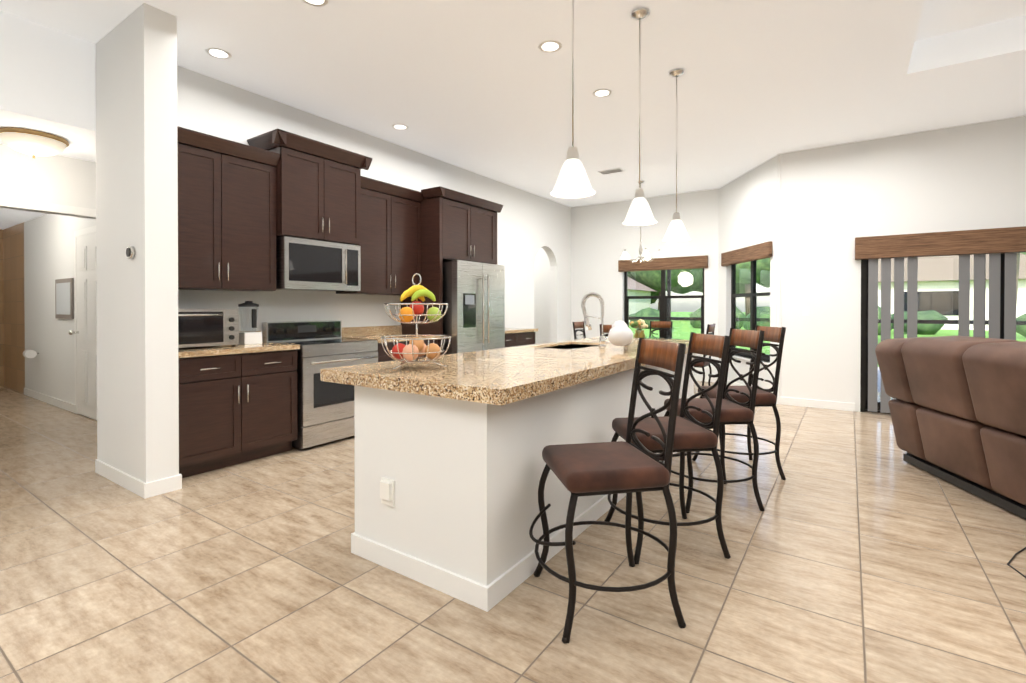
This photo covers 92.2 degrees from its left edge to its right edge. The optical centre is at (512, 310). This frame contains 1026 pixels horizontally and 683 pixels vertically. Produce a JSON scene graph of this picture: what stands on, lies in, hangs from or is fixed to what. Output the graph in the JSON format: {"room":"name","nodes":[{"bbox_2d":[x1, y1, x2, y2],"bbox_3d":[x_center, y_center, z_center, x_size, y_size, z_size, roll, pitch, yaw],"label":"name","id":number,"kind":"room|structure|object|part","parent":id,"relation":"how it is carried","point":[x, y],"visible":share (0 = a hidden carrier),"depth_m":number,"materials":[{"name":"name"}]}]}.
{"room":"open-plan kitchen","nodes":[
{"label":"open-plan kitchen","id":0,"kind":"room"},
{"bbox_2d":[0,273,3,386],"bbox_3d":[-8.474,-0.040,6.989,0.100,2.450,1.710,0,0,34],"label":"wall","id":1,"kind":"structure","parent":0,"point":[1,274],"depth_m":7.68,"materials":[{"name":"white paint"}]},
{"bbox_2d":[0,208,46,228],"bbox_3d":[-6.355,-1.305,5.537,5.230,0.100,2.010,0,0,34],"label":"ceiling","id":2,"kind":"structure","parent":0,"point":[10,217],"depth_m":6.59,"materials":[{"name":"white paint"}]},
{"bbox_2d":[0,213,95,418],"bbox_3d":[-5.822,-0.035,6.326,5.230,2.450,0.120,0,0,34],"label":"wall","id":3,"kind":"structure","parent":0,"point":[36,257],"depth_m":6.61,"materials":[{"name":"white paint"}]},
{"bbox_2d":[23,349,38,357],"bbox_3d":[-6.406,0.568,6.566,0.140,0.110,0.143,0,0,34],"label":"toilet paper","id":4,"kind":"object","parent":3,"relation":"attached to","point":[28,353],"visible":1,"depth_m":6.52,"materials":[{"name":"white paper"}]},
{"bbox_2d":[24,388,74,412],"bbox_3d":[-6.021,1.142,6.388,2.240,0.095,0.013,0,0,34],"label":"baseboard","id":5,"kind":"structure","parent":3,"relation":"attached to","point":[62,404],"depth_m":6.30,"materials":[{"name":"white"}]},
{"bbox_2d":[55,278,73,318],"bbox_3d":[-5.410,-0.148,5.954,0.630,0.480,0.026,0,0,34],"label":"framed picture","id":6,"kind":"object","parent":3,"relation":"attached to","point":[64,298],"visible":0.93,"depth_m":5.91,"materials":[{"name":"grey"}]},
{"bbox_2d":[68,232,96,419],"bbox_3d":[-4.733,0.165,5.449,0.820,2.040,0.101,0,0,34],"label":"door","id":7,"kind":"structure","parent":3,"relation":"attached to","point":[86,331],"depth_m":5.51,"materials":[{"name":"white wood"}]},
{"bbox_2d":[0,144,95,218],"bbox_3d":[-4.808,-0.064,3.064,0.120,2.550,5.070,0,0,34],"label":"wall","id":8,"kind":"structure","parent":0,"point":[62,180],"depth_m":4.20,"materials":[{"name":"white paint"}]},
{"bbox_2d":[0,197,95,413],"bbox_3d":[-3.928,0.143,4.238,0.015,2.120,0.880,0,0,34],"label":"door frame","id":9,"kind":"structure","parent":8,"relation":"attached to","point":[35,205],"depth_m":4.33,"materials":[{"name":"white wood"}]},
{"bbox_2d":[0,11,95,161],"bbox_3d":[-4.404,-1.662,2.777,1.100,0.650,5.070,0,0,34],"label":"ceiling","id":10,"kind":"structure","parent":0,"point":[47,79],"depth_m":3.49,"materials":[{"name":"white paint"}]},
{"bbox_2d":[0,127,68,158],"bbox_3d":[-3.686,-1.258,3.797,0.410,0.169,0.410,0,0,34],"label":"light","id":11,"kind":"object","parent":10,"relation":"attached to","point":[32,143],"visible":1,"depth_m":3.70,"materials":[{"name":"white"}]},
{"bbox_2d":[102,2,178,482],"bbox_3d":[-2.633,-0.392,3.479,0.745,3.200,0.190,0,0,34],"label":"wall","id":12,"kind":"structure","parent":0,"point":[140,215],"depth_m":3.30,"materials":[{"name":"white paint"}]},
{"bbox_2d":[95,459,148,498],"bbox_3d":[-2.747,1.161,3.443,0.908,0.095,0.013,0,0,34],"label":"baseboard","id":13,"kind":"structure","parent":12,"relation":"attached to","point":[142,489],"depth_m":3.38,"materials":[{"name":"white wood"}]},
{"bbox_2d":[126,246,134,258],"bbox_3d":[-2.549,-0.391,3.288,0.084,0.084,0.029,0,0,34],"label":"thermostat","id":14,"kind":"object","parent":12,"relation":"attached to","point":[130,252],"visible":1,"depth_m":3.27,"materials":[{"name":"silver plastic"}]},
{"bbox_2d":[95,38,570,462],"bbox_3d":[-0.948,-0.413,6.747,0.150,3.200,7.490,0,0,34],"label":"wall","id":15,"kind":"structure","parent":0,"point":[529,225],"depth_m":5.39,"materials":[{"name":"white paint"}]},
{"bbox_2d":[177,126,276,291],"bbox_3d":[-2.477,-0.771,4.053,0.347,1.190,0.918,0,0,34],"label":"upper cabinet","id":16,"kind":"object","parent":15,"relation":"attached to","point":[241,207],"depth_m":3.97,"materials":[{"name":"brown wood"}]},
{"bbox_2d":[253,130,364,245],"bbox_3d":[-1.950,-1.108,4.763,0.416,0.885,0.846,0,0,34],"label":"upper cabinet","id":17,"kind":"object","parent":15,"relation":"attached to","point":[320,196],"depth_m":4.58,"materials":[{"name":"brown wood"}]},
{"bbox_2d":[276,236,360,291],"bbox_3d":[-1.925,-0.426,4.751,0.478,0.459,0.810,0,0,34],"label":"microwave","id":18,"kind":"object","parent":17,"relation":"attached to","point":[311,265],"visible":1,"depth_m":4.57,"materials":[{"name":"silver metal"}]},
{"bbox_2d":[239,326,401,337],"bbox_3d":[-1.510,0.223,5.770,0.020,0.100,4.846,0,0,34],"label":"backsplash","id":19,"kind":"structure","parent":15,"relation":"attached to","point":[347,332],"depth_m":5.59,"materials":[{"name":"beige stone"}]},
{"bbox_2d":[336,178,420,295],"bbox_3d":[-1.480,-0.780,5.516,0.347,1.190,0.916,0,0,34],"label":"upper cabinet","id":20,"kind":"object","parent":15,"relation":"attached to","point":[390,256],"depth_m":5.40,"materials":[{"name":"brown wood"}]},
{"bbox_2d":[420,190,497,265],"bbox_3d":[-0.787,-1.005,6.277,0.637,0.790,1.021,0,0,34],"label":"upper cabinet","id":21,"kind":"object","parent":15,"relation":"attached to","point":[454,226],"depth_m":5.88,"materials":[{"name":"brown wood"}]},
{"bbox_2d":[0,381,1025,682],"bbox_3d":[-0.263,1.256,3.865,17.600,0.100,11.800,0,0,34],"label":"floor","id":22,"kind":"structure","parent":0,"point":[860,549],"depth_m":2.20,"materials":[{"name":"tile"}]},
{"bbox_2d":[178,350,297,477],"bbox_3d":[-2.359,0.765,3.998,0.617,0.880,0.945,0,0,34],"label":"base cabinet","id":23,"kind":"object","parent":22,"relation":"on","point":[237,403],"depth_m":3.79,"materials":[{"name":"brown wood"}]},
{"bbox_2d":[178,342,299,357],"bbox_3d":[-2.348,0.305,3.989,0.642,0.040,0.957,0,0,34],"label":"countertop","id":24,"kind":"structure","parent":23,"relation":"on","point":[206,351],"depth_m":3.85,"materials":[{"name":"beige stone"}]},
{"bbox_2d":[178,309,238,347],"bbox_3d":[-2.494,0.134,3.866,0.443,0.300,0.500,0,0,34],"label":"toaster oven","id":25,"kind":"object","parent":24,"relation":"on","point":[205,327],"visible":0.65,"depth_m":3.77,"materials":[{"name":"silver metal"}]},
{"bbox_2d":[238,301,261,343],"bbox_3d":[-2.275,0.097,4.261,0.180,0.368,0.160,0,0,34],"label":"blender","id":26,"kind":"object","parent":24,"relation":"on","point":[255,337],"visible":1,"depth_m":4.21,"materials":[{"name":"white plastic"}]},
{"bbox_2d":[262,320,377,448],"bbox_3d":[-1.800,0.640,4.699,0.689,1.080,0.810,0,0,34],"label":"stove","id":27,"kind":"object","parent":22,"relation":"on","point":[325,412],"visible":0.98,"depth_m":4.47,"materials":[{"name":"silver metal"}]},
{"bbox_2d":[377,339,441,361],"bbox_3d":[-1.364,0.755,5.459,0.617,0.880,0.900,0,0,34],"label":"base cabinet","id":28,"kind":"object","parent":22,"relation":"on","point":[382,356],"depth_m":5.05,"materials":[{"name":"brown wood"}]},
{"bbox_2d":[348,334,441,341],"bbox_3d":[-1.354,0.295,5.448,0.642,0.040,0.902,0,0,34],"label":"countertop","id":29,"kind":"structure","parent":28,"relation":"on","point":[377,337],"depth_m":5.35,"materials":[{"name":"beige stone"}]},
{"bbox_2d":[443,260,504,354],"bbox_3d":[-0.668,0.293,6.199,0.849,1.755,0.930,0,0,34],"label":"fridge","id":30,"kind":"object","parent":22,"relation":"on","point":[474,299],"visible":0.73,"depth_m":5.84,"materials":[{"name":"silver metal"}]},
{"bbox_2d":[347,353,693,611],"bbox_3d":[0.434,0.777,3.596,0.915,0.860,3.281,0,0,34],"label":"kitchen island","id":31,"kind":"object","parent":22,"relation":"on","point":[450,463],"depth_m":2.25,"materials":[{"name":"white paint"}]},
{"bbox_2d":[320,336,688,407],"bbox_3d":[0.446,0.317,3.594,1.130,0.060,3.400,0,0,34],"label":"island countertop","id":32,"kind":"structure","parent":31,"relation":"on","point":[500,376],"depth_m":2.45,"materials":[{"name":"beige stone"}]},
{"bbox_2d":[381,273,450,369],"bbox_3d":[-0.495,0.048,2.539,0.358,0.485,0.358,0,0,34],"label":"fruit basket","id":33,"kind":"object","parent":32,"relation":"on","point":[414,350],"visible":1,"depth_m":2.49,"materials":[{"name":"silver metal"}]},
{"bbox_2d":[608,320,632,345],"bbox_3d":[0.790,0.164,3.628,0.180,0.187,0.227,0,0,34],"label":"vase","id":34,"kind":"object","parent":32,"relation":"on","point":[620,333],"visible":1,"depth_m":3.56,"materials":[{"name":"white ceramic"}]},
{"bbox_2d":[505,330,537,347],"bbox_3d":[-0.198,0.744,7.169,0.617,0.880,1.000,0,0,34],"label":"base cabinet","id":35,"kind":"object","parent":22,"relation":"on","point":[511,340],"depth_m":7.06,"materials":[{"name":"brown wood"}]},
{"bbox_2d":[505,328,529,333],"bbox_3d":[-0.179,0.284,7.172,0.642,0.040,1.031,0,0,34],"label":"countertop","id":36,"kind":"structure","parent":35,"relation":"on","point":[507,330],"depth_m":7.08,"materials":[{"name":"beige stone"}]},
{"bbox_2d":[572,321,585,339],"bbox_3d":[1.282,0.680,8.133,0.514,1.008,0.451,0,0,34],"label":"dining chair","id":37,"kind":"object","parent":22,"relation":"on","point":[576,325],"visible":0.35,"depth_m":8.27,"materials":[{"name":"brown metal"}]},
{"bbox_2d":[599,324,611,335],"bbox_3d":[1.500,0.687,6.982,0.451,1.008,0.514,0,0,34],"label":"dining chair","id":38,"kind":"object","parent":22,"relation":"on","point":[606,328],"depth_m":6.84,"materials":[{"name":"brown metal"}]},
{"bbox_2d":[529,338,685,643],"bbox_3d":[0.368,0.674,2.083,0.607,1.098,0.580,0,0,-11],"label":"bar stool","id":39,"kind":"object","parent":22,"relation":"on","point":[628,467],"visible":1,"depth_m":1.96,"materials":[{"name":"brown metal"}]},
{"bbox_3d":[0.374,0.648,2.084,0.425,0.081,0.430,0,0,-11],"label":"seat","id":40,"kind":"part","parent":39,"relation":"part of","materials":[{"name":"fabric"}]},
{"bbox_2d":[649,321,672,338],"bbox_3d":[2.434,0.678,8.352,0.451,1.008,0.514,0,0,34],"label":"dining chair","id":41,"kind":"object","parent":22,"relation":"on","point":[654,325],"visible":0.29,"depth_m":8.54,"materials":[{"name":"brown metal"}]},
{"bbox_2d":[604,332,730,563],"bbox_3d":[0.785,0.670,2.629,0.607,1.098,0.580,0,0,-7],"label":"bar stool","id":42,"kind":"object","parent":22,"relation":"on","point":[692,434],"visible":0.94,"depth_m":2.51,"materials":[{"name":"grey metal"}]},
{"bbox_3d":[0.791,0.644,2.629,0.425,0.081,0.430,0,0,-7],"label":"seat","id":43,"kind":"part","parent":42,"relation":"part of","materials":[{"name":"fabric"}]},
{"bbox_2d":[694,323,714,385],"bbox_3d":[2.652,0.686,7.200,0.514,1.008,0.451,0,0,34],"label":"dining chair","id":44,"kind":"object","parent":22,"relation":"on","point":[710,328],"visible":0.27,"depth_m":6.98,"materials":[{"name":"grey metal"}]},
{"bbox_3d":[2.622,0.744,7.221,0.425,0.081,0.430,0,0,34],"label":"seat","id":45,"kind":"part","parent":44,"relation":"part of","materials":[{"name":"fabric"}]},
{"bbox_2d":[661,328,764,512],"bbox_3d":[1.251,0.667,3.207,0.607,1.098,0.580,0,0,-4],"label":"bar stool","id":46,"kind":"object","parent":22,"relation":"on","point":[733,411],"visible":0.75,"depth_m":3.04,"materials":[{"name":"grey metal"}]},
{"bbox_3d":[1.257,0.640,3.207,0.425,0.081,0.430,0,0,-4],"label":"seat","id":47,"kind":"part","parent":46,"relation":"part of","materials":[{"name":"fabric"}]},
{"bbox_2d":[692,325,785,479],"bbox_3d":[1.687,0.663,3.758,0.607,1.098,0.580,0,0,-2],"label":"bar stool","id":48,"kind":"object","parent":22,"relation":"on","point":[765,397],"visible":0.65,"depth_m":3.58,"materials":[{"name":"grey metal"}]},
{"bbox_3d":[1.692,0.637,3.758,0.425,0.081,0.430,0,0,-2],"label":"seat","id":49,"kind":"part","parent":48,"relation":"part of","materials":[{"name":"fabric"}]},
{"bbox_2d":[875,335,1025,518],"bbox_3d":[3.297,0.698,2.718,1.123,1.030,2.500,0,0,8],"label":"sofa","id":50,"kind":"object","parent":22,"relation":"on","point":[957,406],"visible":1,"depth_m":3.17,"materials":[{"name":"leather"}]},
{"bbox_2d":[1007,547,1025,577],"bbox_3d":[2.619,1.212,2.325,0.465,0.007,0.546,0,0,34],"label":"cable","id":51,"kind":"object","parent":22,"relation":"on","point":[1013,557],"visible":1,"depth_m":2.39,"materials":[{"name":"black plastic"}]},
{"bbox_3d":[1.967,0.805,7.668,1.240,0.752,1.240,0,0,34],"label":"dining table","id":52,"kind":"object","parent":22,"relation":"on","visible":0},
{"bbox_2d":[629,319,647,337],"bbox_3d":[1.955,0.277,7.652,0.283,0.304,0.278,0,0,34],"label":"centerpiece","id":53,"kind":"object","parent":52,"relation":"on","point":[639,324],"visible":0.96,"depth_m":7.60,"materials":[{"name":"yellow plant"}]},
{"bbox_2d":[0,0,1025,206],"bbox_3d":[1.445,-2.167,2.770,13.270,0.360,11.650,0,0,34],"label":"ceiling","id":54,"kind":"structure","parent":0,"point":[483,87],"depth_m":4.11,"materials":[{"name":"white paint"}]},
{"bbox_2d":[205,47,231,58],"bbox_3d":[-2.277,-1.991,3.818,0.178,0.006,0.178,0,0,25],"label":"recessed light","id":55,"kind":"object","parent":54,"relation":"in","point":[218,53],"depth_m":3.82,"materials":[{"name":"white"}]},
{"bbox_2d":[302,0,328,6],"bbox_3d":[-1.266,-1.987,3.137,0.178,0.006,0.178,0,0,25],"label":"recessed light","id":56,"kind":"object","parent":54,"relation":"in","point":[317,3],"depth_m":3.18,"materials":[{"name":"white"}]},
{"bbox_2d":[392,124,408,129],"bbox_3d":[-1.225,-2.001,5.370,0.178,0.006,0.178,0,0,25],"label":"recessed light","id":57,"kind":"object","parent":54,"relation":"in","point":[396,126],"depth_m":5.35,"materials":[{"name":"white"}]},
{"bbox_2d":[538,40,561,52],"bbox_3d":[0.280,-1.990,3.716,0.178,0.006,0.178,0,0,25],"label":"recessed light","id":58,"kind":"object","parent":54,"relation":"in","point":[549,46],"depth_m":3.71,"materials":[{"name":"white"}]},
{"bbox_2d":[550,0,594,197],"bbox_3d":[0.297,-1.285,2.451,0.224,1.399,0.224,0,0,34],"label":"pendant light","id":59,"kind":"object","parent":54,"relation":"hanging from","point":[573,181],"visible":1,"depth_m":2.43,"materials":[{"name":"white glass"}]},
{"bbox_2d":[592,89,611,96],"bbox_3d":[0.817,-1.996,4.525,0.178,0.006,0.178,0,0,25],"label":"recessed light","id":60,"kind":"object","parent":54,"relation":"in","point":[600,92],"depth_m":4.52,"materials":[{"name":"white"}]},
{"bbox_2d":[598,168,624,174],"bbox_3d":[1.415,-2.007,7.106,0.340,0.015,0.180,0,0,34],"label":"ceiling vent","id":61,"kind":"object","parent":54,"relation":"in","point":[610,171],"visible":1,"depth_m":7.08,"materials":[{"name":"white metal"}]},
{"bbox_2d":[623,7,656,225],"bbox_3d":[0.848,-1.290,3.304,0.224,1.399,0.224,0,0,34],"label":"pendant light","id":62,"kind":"object","parent":54,"relation":"hanging from","point":[639,213],"visible":1,"depth_m":3.28,"materials":[{"name":"white glass"}]},
{"bbox_2d":[621,180,663,261],"bbox_3d":[2.005,-1.389,7.707,0.668,1.259,0.641,0,0,34],"label":"chandelier","id":63,"kind":"object","parent":54,"relation":"hanging from","point":[645,255],"visible":1,"depth_m":7.65,"materials":[{"name":"white glass"}]},
{"bbox_2d":[663,68,689,241],"bbox_3d":[1.368,-1.296,4.129,0.224,1.399,0.224,0,0,34],"label":"pendant light","id":64,"kind":"object","parent":54,"relation":"hanging from","point":[676,231],"visible":1,"depth_m":4.10,"materials":[{"name":"white glass"}]},
{"bbox_2d":[534,188,718,375],"bbox_3d":[1.296,-0.432,9.659,5.280,3.200,0.150,0,0,34],"label":"wall","id":65,"kind":"structure","parent":0,"point":[603,236],"depth_m":9.15,"materials":[{"name":"white paint"}]},
{"bbox_2d":[618,255,707,271],"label":"shades","id":66,"kind":"object","parent":65,"relation":"attached to","point":[690,262],"depth_m":8.58,"materials":[{"name":"brown wood"}]},
{"bbox_2d":[624,268,703,339],"bbox_3d":[2.637,-0.089,8.717,1.480,1.575,0.160,0,0,34],"label":"window","id":67,"kind":"structure","parent":65,"relation":"in","point":[663,302],"depth_m":8.74,"materials":[{"name":"brown metal"}]},
{"bbox_2d":[694,375,712,380],"bbox_3d":[2.259,1.125,8.915,2.720,0.095,0.013,0,0,34],"label":"baseboard","id":68,"kind":"structure","parent":65,"relation":"attached to","point":[698,377],"depth_m":8.30,"materials":[{"name":"white"}]},
{"bbox_2d":[718,153,781,403],"bbox_3d":[3.469,-0.416,7.247,0.150,3.200,1.895,0,0,0],"label":"wall","id":69,"kind":"structure","parent":0,"point":[747,211],"depth_m":7.03,"materials":[{"name":"white paint"}]},
{"bbox_2d":[706,377,783,403],"bbox_3d":[3.384,1.136,7.237,1.051,0.095,1.440,0,0,34],"label":"baseboard","id":70,"kind":"structure","parent":69,"relation":"attached to","point":[713,379],"depth_m":7.50,"materials":[{"name":"white"}]},
{"bbox_2d":[721,241,772,266],"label":"shades","id":71,"kind":"object","parent":69,"relation":"attached to","point":[753,252],"depth_m":7.03,"materials":[{"name":"brown wood"}]},
{"bbox_2d":[731,259,769,364],"bbox_3d":[3.435,-0.079,7.184,0.895,1.575,1.192,0,0,34],"label":"window","id":72,"kind":"structure","parent":69,"relation":"in","point":[752,295],"depth_m":7.19,"materials":[{"name":"brown metal"}]},
{"bbox_2d":[777,115,1025,411],"bbox_3d":[6.332,-0.398,4.413,7.030,3.200,0.150,0,0,34],"label":"wall","id":73,"kind":"structure","parent":0,"point":[838,199],"depth_m":5.87,"materials":[{"name":"white paint"}]},
{"bbox_2d":[855,226,1025,412],"bbox_3d":[5.578,0.160,4.758,3.760,2.020,0.125,0,0,34],"label":"vertical blinds","id":74,"kind":"object","parent":73,"relation":"attached to","point":[993,243],"visible":0.81,"depth_m":5.35,"materials":[{"name":"grey fabric"}]},
{"bbox_2d":[860,252,1025,413],"bbox_3d":[5.642,0.174,4.887,3.600,2.050,0.130,0,0,34],"label":"door frame","id":75,"kind":"structure","parent":73,"relation":"attached to","point":[864,347],"depth_m":5.81,"materials":[{"name":"brown metal"}]},
{"label":"outside","id":76,"kind":"structure","parent":0,"visible":0},
{"bbox_2d":[629,312,1025,366],"bbox_3d":[55.451,0.985,63.435,200.000,0.265,152.600,0,0,34],"label":"ground","id":77,"kind":"structure","parent":76,"point":[687,330],"depth_m":25.31,"materials":[{"name":"green plant"}]},
{"bbox_2d":[628,277,656,321],"bbox_3d":[6.371,-1.369,48.216,13.000,4.630,8.000,0,0,34],"label":"house","id":78,"kind":"structure","parent":77,"relation":"on","point":[633,290],"depth_m":45.22,"materials":[{"name":"beige"}]},
{"bbox_2d":[628,252,1025,336],"bbox_3d":[37.116,-3.524,32.503,172.143,10.353,43.151,0,0,34],"label":"trees","id":79,"kind":"object","parent":77,"relation":"on","point":[765,270],"depth_m":43.83,"materials":[{"name":"green plant"}]},
{"bbox_2d":[878,253,1025,329],"bbox_3d":[26.731,-1.262,31.923,12.000,4.630,8.000,0,0,34],"label":"house","id":80,"kind":"structure","parent":77,"relation":"on","point":[941,308],"depth_m":28.61,"materials":[{"name":"beige"}]},
{"bbox_2d":[1016,253,1019,305],"bbox_3d":[13.764,-1.281,13.495,4.842,4.876,4.663,0,0,34],"label":"palm tree","id":81,"kind":"object","parent":77,"relation":"on","point":[1017,270],"depth_m":13.44,"materials":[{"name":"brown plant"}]},
{"bbox_2d":[877,367,880,391],"bbox_3d":[6.823,1.285,7.605,16.500,0.192,5.640,0,0,34],"label":"slab","id":82,"kind":"object","parent":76,"point":[879,380],"depth_m":8.33,"materials":[{"name":"grey"}]},
{"bbox_2d":[629,254,1025,336],"bbox_3d":[6.873,-0.328,7.668,16.580,3.037,5.542,0,0,34],"label":"cage","id":83,"kind":"object","parent":82,"relation":"on","point":[669,318],"depth_m":11.92,"materials":[{"name":"brown metal"}]}
]}

